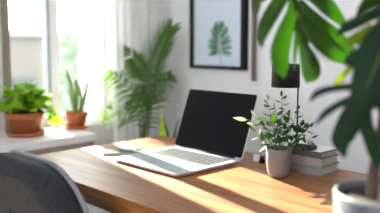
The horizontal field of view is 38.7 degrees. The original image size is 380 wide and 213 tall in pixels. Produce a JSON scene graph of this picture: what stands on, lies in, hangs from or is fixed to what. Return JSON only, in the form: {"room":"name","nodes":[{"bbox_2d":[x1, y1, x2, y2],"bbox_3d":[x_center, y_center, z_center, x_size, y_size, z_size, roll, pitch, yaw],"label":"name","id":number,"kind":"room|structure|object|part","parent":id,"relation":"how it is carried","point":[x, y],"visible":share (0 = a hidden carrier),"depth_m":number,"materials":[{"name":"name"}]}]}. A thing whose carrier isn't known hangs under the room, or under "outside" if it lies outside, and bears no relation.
{"room":"home office","nodes":[
{"label":"home office","id":0,"kind":"room"},
{"bbox_2d":[5,110,44,133],"bbox_3d":[-0.712,0.070,2.340,0.165,0.095,0.165,-7,9,-44],"label":"pot","id":1,"kind":"object","parent":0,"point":[20,121],"depth_m":2.29,"materials":[{"name":"ceramic"}]},
{"bbox_2d":[0,0,113,212],"bbox_3d":[-1.521,-0.497,1.766,3.530,2.850,0.220,-7,9,-44],"label":"wall","id":2,"kind":"structure","parent":0,"point":[104,136],"depth_m":2.75,"materials":[{"name":"paint"}]},
{"bbox_2d":[0,125,96,152],"bbox_3d":[-0.817,0.153,2.244,0.795,0.035,0.345,-7,9,-44],"label":"windowsill","id":3,"kind":"structure","parent":2,"relation":"attached to","point":[54,135],"depth_m":2.28,"materials":[{"name":"white paint"}]},
{"bbox_2d":[5,128,45,137],"bbox_3d":[-0.712,0.114,2.345,0.167,0.018,0.167,-7,9,-44],"label":"saucer","id":4,"kind":"object","parent":3,"relation":"on","point":[41,131],"visible":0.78,"depth_m":2.28,"materials":[{"name":"ceramic"}]},
{"bbox_2d":[0,79,66,133],"bbox_3d":[-0.708,0.002,2.323,0.269,0.235,0.254,-7,9,-44],"label":"potted herb","id":5,"kind":"object","parent":4,"relation":"on","point":[24,114],"visible":1,"depth_m":2.29,"materials":[{"name":"plant"}]},
{"bbox_2d":[65,123,88,129],"bbox_3d":[-0.526,0.093,2.518,0.108,0.018,0.108,-7,9,-44],"label":"saucer","id":6,"kind":"object","parent":3,"relation":"on","point":[68,127],"visible":0.82,"depth_m":2.48,"materials":[{"name":"ceramic"}]},
{"bbox_2d":[64,66,89,125],"bbox_3d":[-0.529,-0.044,2.502,0.124,0.283,0.107,0,7,2],"label":"potted snake plant","id":7,"kind":"object","parent":6,"relation":"on","point":[75,117],"visible":0.97,"depth_m":2.51,"materials":[{"name":"green plant"}]},
{"bbox_3d":[-0.526,0.059,2.514,0.107,0.075,0.107,-7,9,-44],"label":"pot","id":8,"kind":"part","parent":7,"relation":"part of","materials":[{"name":"ceramic"}]},
{"bbox_2d":[0,0,105,130],"bbox_3d":[-0.687,-0.815,2.552,0.596,1.825,0.100,-7,9,-44],"label":"window","id":9,"kind":"structure","parent":2,"relation":"in","point":[94,9],"depth_m":2.62,"materials":[{"name":"white paint"}]},
{"bbox_3d":[-0.685,0.066,2.659,0.491,0.050,0.080,-7,9,-44],"label":"rail","id":10,"kind":"part","parent":9,"relation":"part of","materials":[{"name":"white paint"}]},
{"bbox_2d":[24,141,93,154],"bbox_3d":[-0.793,0.198,2.228,0.780,0.050,0.250,-7,9,-44],"label":"trim","id":11,"kind":"structure","parent":2,"relation":"attached to","point":[85,144],"depth_m":2.29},
{"bbox_3d":[-0.524,-1.803,2.368,1.010,0.023,0.082,-7,9,-44],"label":"rail","id":12,"kind":"object","parent":2,"relation":"attached to","visible":0},
{"bbox_2d":[111,0,165,142],"bbox_3d":[-0.258,-0.501,2.685,0.355,2.600,0.083,-7,9,-44],"label":"sheer curtain","id":13,"kind":"object","parent":12,"relation":"hanging from","point":[132,20],"visible":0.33,"depth_m":2.68,"materials":[{"name":"fabric"}]},
{"bbox_2d":[164,0,377,173],"bbox_3d":[1.130,-0.490,1.706,0.200,2.850,4.150,-7,9,-44],"label":"wall","id":14,"kind":"structure","parent":0,"point":[357,159],"depth_m":2.42,"materials":[{"name":"paint"}]},
{"bbox_2d":[189,0,248,70],"bbox_3d":[0.132,-0.488,2.582,0.028,0.620,0.362,-7,9,-44],"label":"framed print","id":15,"kind":"object","parent":14,"relation":"attached to","point":[218,29],"visible":1,"depth_m":2.59,"materials":[{"name":"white paper"}]},
{"bbox_2d":[251,6,256,80],"bbox_3d":[0.290,-0.473,2.424,0.020,0.720,0.017,-7,9,-44],"label":"wooden strip","id":16,"kind":"object","parent":14,"relation":"attached to","point":[254,17],"visible":0.85,"depth_m":2.44,"materials":[{"name":"brown wood"}]},
{"bbox_2d":[333,178,379,212],"bbox_3d":[0.371,0.220,1.007,0.206,0.125,0.206,-7,9,-44],"label":"pot","id":17,"kind":"object","parent":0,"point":[350,196],"depth_m":0.99,"materials":[{"name":"grey ceramic"}]},
{"bbox_3d":[-0.139,1.119,0.663,3.730,0.100,4.150,-7,9,-44],"label":"floor","id":18,"kind":"structure","parent":0,"visible":0},
{"bbox_2d":[0,150,88,212],"bbox_3d":[-0.301,0.534,1.598,0.476,0.845,0.502,-7,9,-44],"label":"desk chair","id":19,"kind":"object","parent":18,"relation":"on","point":[29,183],"visible":1,"depth_m":1.32,"materials":[{"name":"grey fabric"}]},
{"bbox_3d":[-0.452,0.343,1.428,0.054,0.332,0.382,-7,9,-44],"label":"panel","id":20,"kind":"part","parent":19,"relation":"part of","materials":[{"name":"grey fabric"}]},
{"bbox_2d":[97,18,181,138],"bbox_3d":[-0.225,0.199,2.626,0.447,1.262,0.299,-2,7,-18],"label":"potted palm","id":21,"kind":"object","parent":18,"relation":"on","point":[169,31],"visible":0.92,"depth_m":2.59,"materials":[{"name":"plant"}]},
{"bbox_2d":[154,111,178,137],"bbox_3d":[-0.016,0.427,2.577,0.270,0.822,0.204,-2,7,-16],"label":"snake plant","id":22,"kind":"object","parent":18,"relation":"on","point":[162,123],"visible":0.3,"depth_m":2.56,"materials":[{"name":"green plant"}]},
{"bbox_2d":[36,136,366,212],"bbox_3d":[0.191,0.589,1.562,0.692,0.740,1.625,-7,9,-44],"label":"desk","id":23,"kind":"object","parent":18,"relation":"on","point":[108,184],"visible":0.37,"depth_m":1.52,"materials":[{"name":"brown wood"}]},
{"bbox_2d":[102,149,142,155],"bbox_3d":[-0.242,0.165,1.957,0.146,0.010,0.072,-1,7,-7],"label":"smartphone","id":24,"kind":"object","parent":23,"relation":"on","point":[113,152],"visible":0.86,"depth_m":1.95,"materials":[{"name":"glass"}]},
{"bbox_2d":[113,89,257,176],"bbox_3d":[-0.017,0.073,1.823,0.374,0.224,0.329,-7,9,-44],"label":"laptop","id":25,"kind":"object","parent":23,"relation":"on","point":[209,137],"visible":1,"depth_m":1.87,"materials":[{"name":"silver metal"}]},
{"bbox_3d":[0.087,0.055,1.921,0.086,0.212,0.329,-7,9,-44],"label":"lid","id":26,"kind":"part","parent":25,"relation":"part of","materials":[{"name":"silver metal"}]},
{"bbox_2d":[253,154,259,161],"bbox_3d":[0.225,0.174,1.830,0.018,0.022,0.024,-7,9,-44],"label":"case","id":27,"kind":"object","parent":23,"relation":"on","point":[256,157],"visible":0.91,"depth_m":1.82,"materials":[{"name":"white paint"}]},
{"bbox_2d":[259,156,264,163],"bbox_3d":[0.240,0.177,1.800,0.020,0.022,0.020,-7,9,-44],"label":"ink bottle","id":28,"kind":"object","parent":23,"relation":"on","point":[261,160],"visible":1,"depth_m":1.79,"materials":[{"name":"black glass"}]},
{"bbox_2d":[233,91,317,177],"bbox_3d":[0.249,0.081,1.613,0.235,0.257,0.143,-1,7,-10],"label":"potted plant","id":29,"kind":"object","parent":23,"relation":"on","point":[278,157],"visible":1,"depth_m":1.59,"materials":[{"name":"green plant"}]},
{"bbox_3d":[0.265,0.166,1.614,0.077,0.088,0.077,-7,9,-44],"label":"pot","id":30,"kind":"part","parent":29,"relation":"part of","materials":[{"name":"grey ceramic"}]},
{"bbox_3d":[0.270,0.052,1.617,0.158,0.158,0.099,-1,7,-5],"label":"stem","id":31,"kind":"part","parent":29,"relation":"part of","materials":[{"name":"green plant"}]},
{"bbox_2d":[290,162,338,176],"bbox_3d":[0.366,0.184,1.714,0.102,0.028,0.178,-7,9,-44],"label":"hardcover book","id":32,"kind":"object","parent":23,"relation":"on","point":[297,167],"visible":0.59,"depth_m":1.65,"materials":[{"name":"grey paper"}]},
{"bbox_2d":[292,154,338,166],"bbox_3d":[0.367,0.159,1.710,0.102,0.024,0.175,-7,9,-44],"label":"hardcover book","id":33,"kind":"object","parent":32,"relation":"on","point":[324,162],"visible":0.51,"depth_m":1.65,"materials":[{"name":"grey paper"}]},
{"bbox_2d":[274,141,337,158],"bbox_3d":[0.366,0.136,1.709,0.102,0.022,0.176,-7,9,-44],"label":"hardcover book","id":34,"kind":"object","parent":33,"relation":"on","point":[322,151],"visible":0.45,"depth_m":1.65,"materials":[{"name":"grey paper"}]},
{"bbox_2d":[271,63,316,150],"bbox_3d":[0.322,-0.002,1.667,0.144,0.262,0.087,1,7,11],"label":"desk lamp","id":35,"kind":"object","parent":34,"relation":"on","point":[292,77],"visible":0.59,"depth_m":1.63,"materials":[{"name":"black metal"}]},
{"bbox_3d":[0.294,-0.096,1.661,0.087,0.073,0.087,-7,9,-44],"label":"lamp shade","id":36,"kind":"part","parent":35,"relation":"part of","materials":[{"name":"black metal"}]},
{"bbox_3d":[0.330,0.001,1.660,0.005,0.246,0.005,5,8,37],"label":"stem","id":37,"kind":"part","parent":35,"relation":"part of","materials":[{"name":"black metal"}]},
{"bbox_2d":[252,0,379,212],"bbox_3d":[0.304,0.015,1.030,0.241,0.526,0.366,-7,9,-44],"label":"monstera","id":38,"kind":"object","parent":23,"relation":"on","point":[308,26],"visible":1,"depth_m":1.00,"materials":[{"name":"green plant"}]},
{"bbox_3d":[0.315,-0.043,1.060,0.099,0.418,0.250,-4,8,-32],"label":"stem","id":39,"kind":"part","parent":38,"relation":"part of","materials":[{"name":"plant"}]},
{"label":"outside","id":40,"kind":"structure","parent":0,"visible":0},
{"bbox_3d":[-18.546,1.035,26.713,90.000,0.100,56.250,-7,9,-44],"label":"ground","id":41,"kind":"structure","parent":40,"visible":0},
{"bbox_2d":[10,29,86,111],"bbox_3d":[-6.210,-0.376,19.116,11.900,4.500,6.400,-7,9,-44],"label":"house","id":42,"kind":"structure","parent":41,"relation":"on","point":[26,46],"depth_m":16.23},
{"bbox_2d":[26,0,86,109],"bbox_3d":[-2.538,-1.206,12.645,2.580,7.718,1.862,-4,8,-29],"label":"bare tree","id":43,"kind":"object","parent":41,"relation":"on","point":[59,10],"visible":0.35,"depth_m":12.99,"materials":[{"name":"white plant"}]},
{"bbox_2d":[58,11,86,112],"bbox_3d":[-1.559,0.744,9.066,1.745,4.659,1.745,-7,9,-44],"label":"evergreen shrub","id":44,"kind":"object","parent":41,"relation":"on","point":[78,22],"visible":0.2,"depth_m":8.72,"materials":[{"name":"green plant"}]}
]}

